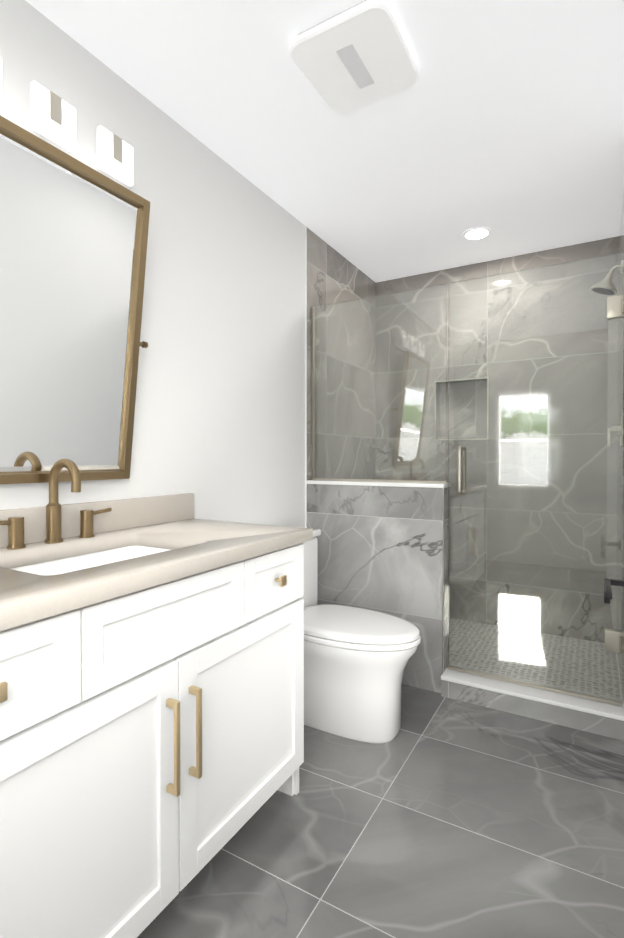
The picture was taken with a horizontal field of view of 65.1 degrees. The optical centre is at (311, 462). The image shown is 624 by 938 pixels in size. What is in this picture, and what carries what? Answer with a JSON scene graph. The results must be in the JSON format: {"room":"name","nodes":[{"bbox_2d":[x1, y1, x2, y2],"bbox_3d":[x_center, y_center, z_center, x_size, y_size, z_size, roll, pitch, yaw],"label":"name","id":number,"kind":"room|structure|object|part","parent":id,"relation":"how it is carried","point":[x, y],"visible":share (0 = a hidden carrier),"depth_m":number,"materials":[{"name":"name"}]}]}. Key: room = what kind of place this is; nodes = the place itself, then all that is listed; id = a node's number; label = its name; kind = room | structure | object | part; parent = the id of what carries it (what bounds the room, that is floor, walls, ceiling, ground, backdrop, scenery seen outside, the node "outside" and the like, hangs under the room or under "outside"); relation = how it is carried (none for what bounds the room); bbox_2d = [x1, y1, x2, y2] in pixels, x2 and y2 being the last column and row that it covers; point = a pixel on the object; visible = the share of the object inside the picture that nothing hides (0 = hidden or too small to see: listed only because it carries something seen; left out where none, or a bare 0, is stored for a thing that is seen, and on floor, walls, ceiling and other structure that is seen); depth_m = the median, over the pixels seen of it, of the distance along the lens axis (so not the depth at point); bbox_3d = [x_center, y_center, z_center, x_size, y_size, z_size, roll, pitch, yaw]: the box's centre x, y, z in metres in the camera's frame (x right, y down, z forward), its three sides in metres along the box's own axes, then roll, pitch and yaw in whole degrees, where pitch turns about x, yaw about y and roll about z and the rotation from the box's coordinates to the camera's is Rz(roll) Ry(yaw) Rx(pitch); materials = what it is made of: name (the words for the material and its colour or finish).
{"room":"bathroom","nodes":[
{"label":"bathroom","id":0,"kind":"room"},
{"bbox_2d":[0,0,304,527],"bbox_3d":[-0.909,-0.086,1.323,0.100,2.440,3.334,0,1,30],"label":"wall","id":1,"kind":"structure","parent":0,"point":[219,425],"depth_m":1.99,"materials":[{"name":"white paint"}]},
{"bbox_2d":[0,58,132,188],"bbox_3d":[-0.757,-0.966,1.386,0.091,0.128,0.610,0,1,30],"label":"sconce","id":2,"kind":"object","parent":1,"relation":"attached to","point":[50,119],"visible":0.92,"depth_m":1.40,"materials":[{"name":"white glass"}]},
{"bbox_2d":[0,115,149,483],"bbox_3d":[-0.737,-0.399,1.380,0.137,0.912,0.676,0,1,30],"label":"mirror","id":3,"kind":"object","parent":1,"relation":"attached to","point":[73,240],"visible":0.98,"depth_m":1.41,"materials":[{"name":"beige metal"}]},
{"bbox_2d":[305,226,306,527],"bbox_3d":[-0.034,-0.101,2.741,0.004,2.440,0.010,0,1,30],"label":"trim","id":4,"kind":"structure","parent":1,"relation":"attached to","point":[305,376],"depth_m":2.74,"materials":[{"name":"white"}]},
{"bbox_2d":[307,228,375,479],"bbox_3d":[0.225,-0.106,3.295,0.100,2.440,1.216,0,1,30],"label":"wall tiles","id":5,"kind":"structure","parent":1,"relation":"attached to","point":[334,276],"depth_m":3.11,"materials":[{"name":"tile"}]},
{"bbox_2d":[26,0,623,281],"bbox_3d":[0.096,-1.357,1.433,1.720,0.100,4.550,0,1,30],"label":"ceiling","id":6,"kind":"structure","parent":0,"point":[502,121],"depth_m":1.85,"materials":[{"name":"white paint"}]},
{"bbox_2d":[290,0,418,112],"bbox_3d":[0.142,-1.290,1.575,0.330,0.038,0.350,0,1,30],"label":"fan","id":7,"kind":"object","parent":6,"relation":"attached to","point":[354,57],"visible":1,"depth_m":1.53,"materials":[{"name":"white plastic"}]},
{"bbox_2d":[463,227,490,239],"bbox_3d":[0.949,-1.318,2.817,0.156,0.007,0.156,0,1,30],"label":"recessed light","id":8,"kind":"object","parent":6,"relation":"in","point":[476,233],"visible":1,"depth_m":2.80,"materials":[{"name":"white paint"}]},
{"bbox_2d":[137,684,623,937],"bbox_3d":[0.096,1.183,1.459,1.720,0.100,4.550,0,1,30],"label":"floor","id":9,"kind":"structure","parent":0,"point":[438,816],"depth_m":1.46,"materials":[{"name":"tile"}]},
{"bbox_2d":[0,459,312,937],"bbox_3d":[-0.536,0.562,1.289,0.583,1.145,1.215,0,1,30],"label":"bathroom vanity","id":10,"kind":"object","parent":9,"relation":"on","point":[151,705],"visible":1,"depth_m":1.11,"materials":[{"name":"white painted wood"},{"name":"satin gold metal"}]},
{"bbox_2d":[0,459,111,549],"bbox_3d":[-0.698,0.108,1.374,0.140,0.239,0.381,0,1,30],"label":"faucet","id":11,"kind":"object","parent":10,"relation":"on","point":[86,519],"depth_m":1.39,"materials":[{"name":"gold metal"}]},
{"bbox_2d":[11,546,169,575],"bbox_3d":[-0.554,0.310,1.288,0.373,0.202,0.538,0,1,30],"label":"sink","id":12,"kind":"object","parent":10,"relation":"in","point":[35,560],"depth_m":1.35,"materials":[{"name":"white ceramic"}]},
{"bbox_3d":[-0.780,0.178,1.425,0.020,0.100,1.215,0,1,30],"label":"backsplash panel","id":13,"kind":"part","parent":10,"relation":"part of","materials":[{"name":"beige stone"}]},
{"bbox_2d":[300,528,420,742],"bbox_3d":[0.090,0.727,2.162,0.789,0.796,0.450,0,1,30],"label":"toilet","id":14,"kind":"object","parent":9,"relation":"on","point":[356,659],"visible":0.6,"depth_m":1.98,"materials":[{"name":"white ceramic"}]},
{"bbox_2d":[306,480,450,692],"bbox_3d":[0.333,0.611,2.615,0.774,1.020,0.136,0,1,30],"label":"wall","id":15,"kind":"structure","parent":9,"relation":"on","point":[383,547],"depth_m":2.50,"materials":[{"name":"stone"}]},
{"bbox_2d":[441,664,623,740],"bbox_3d":[0.983,1.075,2.228,0.750,0.100,0.160,0,1,30],"label":"shower curb","id":16,"kind":"structure","parent":15,"relation":"attached to","point":[593,716],"depth_m":2.16,"materials":[{"name":"stone"}]},
{"bbox_2d":[311,252,623,705],"bbox_3d":[0.658,0.069,2.422,1.515,1.903,0.117,0,1,30],"label":"glass shower enclosure","id":17,"kind":"structure","parent":16,"relation":"on","point":[614,641],"depth_m":2.28,"materials":[{"name":"clear glass"}]},
{"bbox_2d":[449,618,622,699],"bbox_3d":[0.908,1.095,2.871,1.520,0.047,0.890,0,1,30],"label":"shower floor","id":18,"kind":"structure","parent":9,"relation":"on","point":[559,663],"depth_m":2.70,"materials":[{"name":"tile"}]},
{"bbox_2d":[376,236,617,642],"bbox_3d":[1.180,-0.107,3.331,1.720,2.440,0.202,0,1,30],"label":"wall","id":19,"kind":"structure","parent":0,"point":[579,252],"depth_m":3.14,"materials":[{"name":"stone"}]},
{"bbox_2d":[616,192,623,699],"bbox_3d":[1.629,-0.098,2.487,0.100,2.440,1.216,0,1,30],"label":"wall tiles","id":20,"kind":"structure","parent":19,"relation":"attached to","point":[619,607],"depth_m":2.50,"materials":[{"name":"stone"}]},
{"bbox_2d":[591,260,622,294],"bbox_3d":[1.466,-0.913,2.432,0.135,0.155,0.120,0,1,30],"label":"shower head","id":21,"kind":"object","parent":20,"relation":"attached to","point":[605,281],"depth_m":2.41},
{"bbox_2d":[607,413,622,446],"bbox_3d":[1.463,-0.154,2.361,0.062,0.155,0.150,0,1,30],"label":"shower valve","id":22,"kind":"object","parent":20,"relation":"attached to","point":[616,431],"depth_m":2.35,"materials":[{"name":"silver metal"}]},
{"bbox_3d":[0.495,-0.078,0.515,0.100,2.440,3.334,0,1,30],"label":"wall","id":23,"kind":"structure","parent":0,"visible":0},
{"bbox_2d":[604,578,623,603],"bbox_3d":[1.013,0.441,1.608,0.086,0.100,0.235,0,1,30],"label":"toilet paper holder","id":24,"kind":"object","parent":23,"relation":"attached to","point":[608,583],"visible":1,"depth_m":1.68,"materials":[{"name":"black metal"}]}
]}

